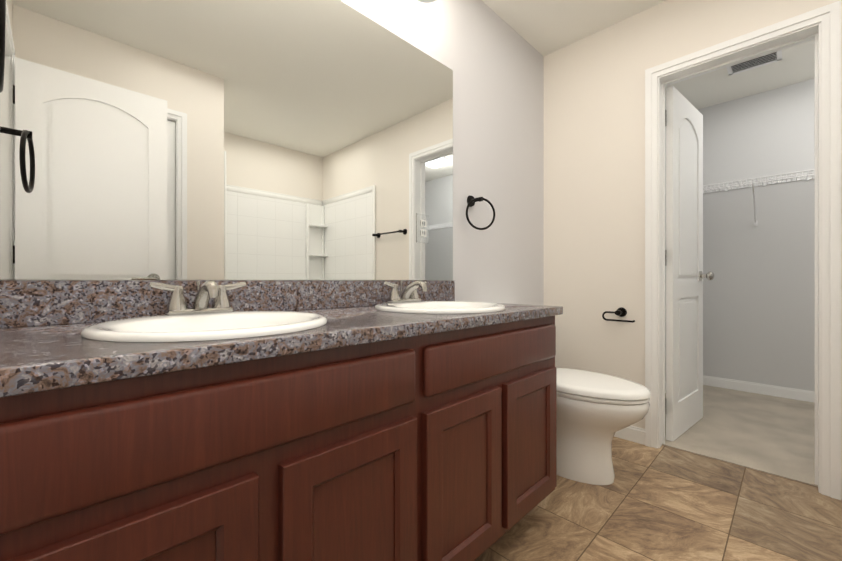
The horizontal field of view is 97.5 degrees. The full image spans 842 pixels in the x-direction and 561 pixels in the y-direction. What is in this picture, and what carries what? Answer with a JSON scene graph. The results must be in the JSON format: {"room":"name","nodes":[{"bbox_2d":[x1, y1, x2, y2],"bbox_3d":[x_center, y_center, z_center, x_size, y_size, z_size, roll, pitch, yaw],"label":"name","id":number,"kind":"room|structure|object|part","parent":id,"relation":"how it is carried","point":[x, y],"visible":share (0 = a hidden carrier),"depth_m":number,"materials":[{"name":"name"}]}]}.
{"room":"bathroom","nodes":[
{"label":"bathroom","id":0,"kind":"room"},
{"bbox_2d":[0,280,454,327],"bbox_3d":[-0.390,0.050,1.270,1.552,0.100,0.019,0,0,-45],"label":"backsplash","id":1,"kind":"structure","parent":0,"relation":"attached to","point":[21,301],"depth_m":0.91,"materials":[{"name":"stone"}]},
{"bbox_2d":[0,0,543,304],"bbox_3d":[-0.099,-0.300,1.656,2.755,2.440,0.128,0,0,-45],"label":"wall","id":2,"kind":"structure","parent":0,"point":[226,139],"depth_m":1.19,"materials":[{"name":"white paint"}]},
{"bbox_2d":[417,213,428,243],"bbox_3d":[0.011,-0.235,1.670,0.080,0.130,0.006,0,0,-45],"label":"outlet","id":3,"kind":"object","parent":2,"relation":"attached to","point":[422,228],"visible":1,"depth_m":1.67,"materials":[{"name":"white plastic"}]},
{"bbox_2d":[417,0,435,2],"bbox_3d":[-0.293,-1.335,1.266,1.020,0.230,0.165,0,0,-45],"label":"sconce","id":4,"kind":"object","parent":2,"relation":"attached to","point":[425,1],"visible":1,"depth_m":1.62,"materials":[{"name":"white glass"}]},
{"bbox_2d":[466,195,494,229],"bbox_3d":[0.296,-0.351,1.893,0.150,0.188,0.107,0,0,-45],"label":"towel ring","id":5,"kind":"object","parent":2,"relation":"attached to","point":[471,200],"visible":1,"depth_m":1.89,"materials":[{"name":"brown metal"}]},
{"bbox_2d":[482,0,814,108],"bbox_3d":[1.671,-1.560,1.082,4.455,0.080,3.440,0,0,-45],"label":"ceiling","id":6,"kind":"structure","parent":0,"point":[544,27],"depth_m":2.32,"materials":[{"name":"white paint"}]},
{"bbox_2d":[726,50,781,75],"bbox_3d":[2.310,-1.513,2.563,0.180,0.012,0.280,0,0,-45],"label":"ceiling vent","id":7,"kind":"object","parent":6,"relation":"in","point":[776,56],"visible":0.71,"depth_m":2.57,"materials":[{"name":"white metal"}]},
{"bbox_2d":[474,437,841,560],"bbox_3d":[0.949,0.945,0.560,2.695,0.050,3.160,0,0,-45],"label":"floor","id":8,"kind":"structure","parent":0,"point":[664,503],"depth_m":1.43,"materials":[{"name":"brown tile"}]},
{"bbox_2d":[0,312,562,560],"bbox_3d":[-0.204,0.529,1.079,1.546,0.783,0.552,0,0,-45],"label":"bathroom vanity","id":9,"kind":"object","parent":8,"relation":"on","point":[278,420],"depth_m":0.67,"materials":[{"name":"brown wood"}]},
{"bbox_2d":[0,305,562,391],"bbox_3d":[-0.199,0.116,1.078,1.552,0.031,0.562,0,0,-45],"label":"countertop","id":10,"kind":"structure","parent":9,"relation":"on","point":[30,354],"depth_m":0.59,"materials":[{"name":"stone"}]},
{"bbox_2d":[144,280,247,315],"bbox_3d":[-0.548,0.042,0.938,0.222,0.088,0.153,0,0,-45],"label":"faucet","id":11,"kind":"object","parent":10,"relation":"on","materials":[{"name":"silver metal"}]},
{"bbox_2d":[72,304,371,351],"bbox_3d":[-0.449,0.166,0.827,0.462,0.161,0.472,0,0,-45],"label":"sink","id":12,"kind":"object","parent":10,"relation":"in","point":[117,331],"depth_m":0.82,"materials":[{"name":"white ceramic"}]},
{"bbox_2d":[380,280,431,299],"bbox_3d":[-0.034,0.042,1.450,0.222,0.088,0.153,0,0,-45],"label":"faucet","id":13,"kind":"object","parent":10,"relation":"on","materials":[{"name":"silver metal"}]},
{"bbox_2d":[344,296,531,315],"bbox_3d":[0.065,0.166,1.339,0.462,0.161,0.472,0,0,-45],"label":"sink","id":14,"kind":"object","parent":10,"relation":"in","point":[433,307],"depth_m":1.39,"materials":[{"name":"white ceramic"}]},
{"bbox_2d":[557,368,650,484],"bbox_3d":[0.711,0.532,1.845,0.450,0.775,0.758,0,0,-45],"label":"toilet","id":15,"kind":"object","parent":8,"relation":"on","point":[596,412],"visible":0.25,"depth_m":1.66,"materials":[{"name":"white ceramic"}]},
{"bbox_3d":[0.786,0.496,1.770,0.378,0.053,0.546,0,0,-45],"label":"seat lid","id":16,"kind":"part","parent":15,"relation":"part of","materials":[{"name":"white plastic"}]},
{"bbox_2d":[665,97,665,380],"bbox_3d":[1.752,-0.300,2.869,1.580,2.440,0.120,0,0,-45],"label":"wall","id":17,"kind":"structure","parent":0,"point":[665,245],"depth_m":3.05,"materials":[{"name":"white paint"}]},
{"bbox_2d":[544,0,841,498],"bbox_3d":[1.946,-0.300,1.468,0.120,2.440,3.040,0,0,-45],"label":"wall","id":18,"kind":"structure","parent":0,"point":[594,176],"depth_m":2.21,"materials":[{"name":"white paint"}]},
{"bbox_2d":[602,307,634,322],"bbox_3d":[1.148,0.196,2.134,0.071,0.078,0.176,0,0,-45],"label":"toilet paper holder","id":19,"kind":"object","parent":18,"relation":"attached to","point":[621,312],"visible":1,"depth_m":2.14,"materials":[{"name":"black metal"}]},
{"bbox_2d":[614,425,644,444],"bbox_3d":[1.042,0.877,2.283,0.012,0.085,0.609,0,0,-45],"label":"baseboard","id":20,"kind":"structure","parent":18,"relation":"attached to","point":[633,434],"depth_m":2.11,"materials":[{"name":"white paint"}]},
{"bbox_2d":[665,110,665,414],"bbox_3d":[1.385,-0.105,2.100,0.052,1.740,0.010,0,0,-45],"label":"closet door hinges","id":21,"kind":"object","parent":18,"relation":"attached to","point":[665,263],"visible":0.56,"depth_m":2.11,"materials":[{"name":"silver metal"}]},
{"bbox_2d":[666,86,702,441],"bbox_3d":[1.643,-0.096,2.289,0.590,2.015,0.035,0,0,-39],"label":"closet door","id":22,"kind":"structure","parent":18,"relation":"in","point":[684,263],"depth_m":2.21,"materials":[{"name":"white paint"}]},
{"bbox_2d":[698,271,713,280],"bbox_3d":[1.817,-0.030,2.432,0.064,0.064,0.185,0,0,-39],"label":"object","id":23,"kind":"structure","parent":22,"relation":"attached to","point":[708,275],"depth_m":2.38,"materials":[{"name":"silver metal"}]},
{"bbox_2d":[645,0,840,499],"bbox_3d":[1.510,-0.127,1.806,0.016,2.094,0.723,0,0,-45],"label":"door frame","id":24,"kind":"structure","parent":18,"relation":"attached to","point":[828,17],"depth_m":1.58,"materials":[{"name":"white paint"}]},
{"bbox_2d":[662,385,817,486],"bbox_3d":[2.785,0.943,1.873,1.760,0.054,2.990,0,0,-45],"label":"floor","id":25,"kind":"structure","parent":0,"point":[773,435],"depth_m":2.21,"materials":[{"name":"beige carpet"}]},
{"bbox_2d":[697,78,814,391],"bbox_3d":[3.367,-0.300,2.451,0.120,2.440,2.990,0,0,-45],"label":"wall","id":26,"kind":"structure","parent":0,"point":[759,308],"depth_m":2.98,"materials":[{"name":"white paint"}]},
{"bbox_2d":[703,375,814,402],"bbox_3d":[3.320,0.877,2.405,0.012,0.085,2.750,0,0,-45],"label":"baseboard","id":27,"kind":"structure","parent":26,"relation":"attached to","point":[785,392],"depth_m":2.97,"materials":[{"name":"white paint"}]},
{"bbox_2d":[703,169,814,225],"bbox_3d":[3.214,-0.614,2.296,0.314,0.337,2.750,0,0,-45],"label":"shelf","id":28,"kind":"object","parent":26,"relation":"attached to","point":[764,184],"visible":0.62,"depth_m":2.83,"materials":[{"name":"white metal"}]},
{"bbox_3d":[-0.676,-0.300,0.368,0.120,2.440,0.900,0,0,-45],"label":"wall","id":29,"kind":"structure","parent":0,"visible":0},
{"bbox_2d":[0,0,5,92],"bbox_3d":[-0.609,-0.361,0.470,0.117,0.202,0.181,0,0,-45],"label":"towel ring","id":30,"kind":"object","parent":29,"relation":"attached to","point":[2,28],"visible":1,"depth_m":0.46,"materials":[{"name":"brown metal"}]}
]}

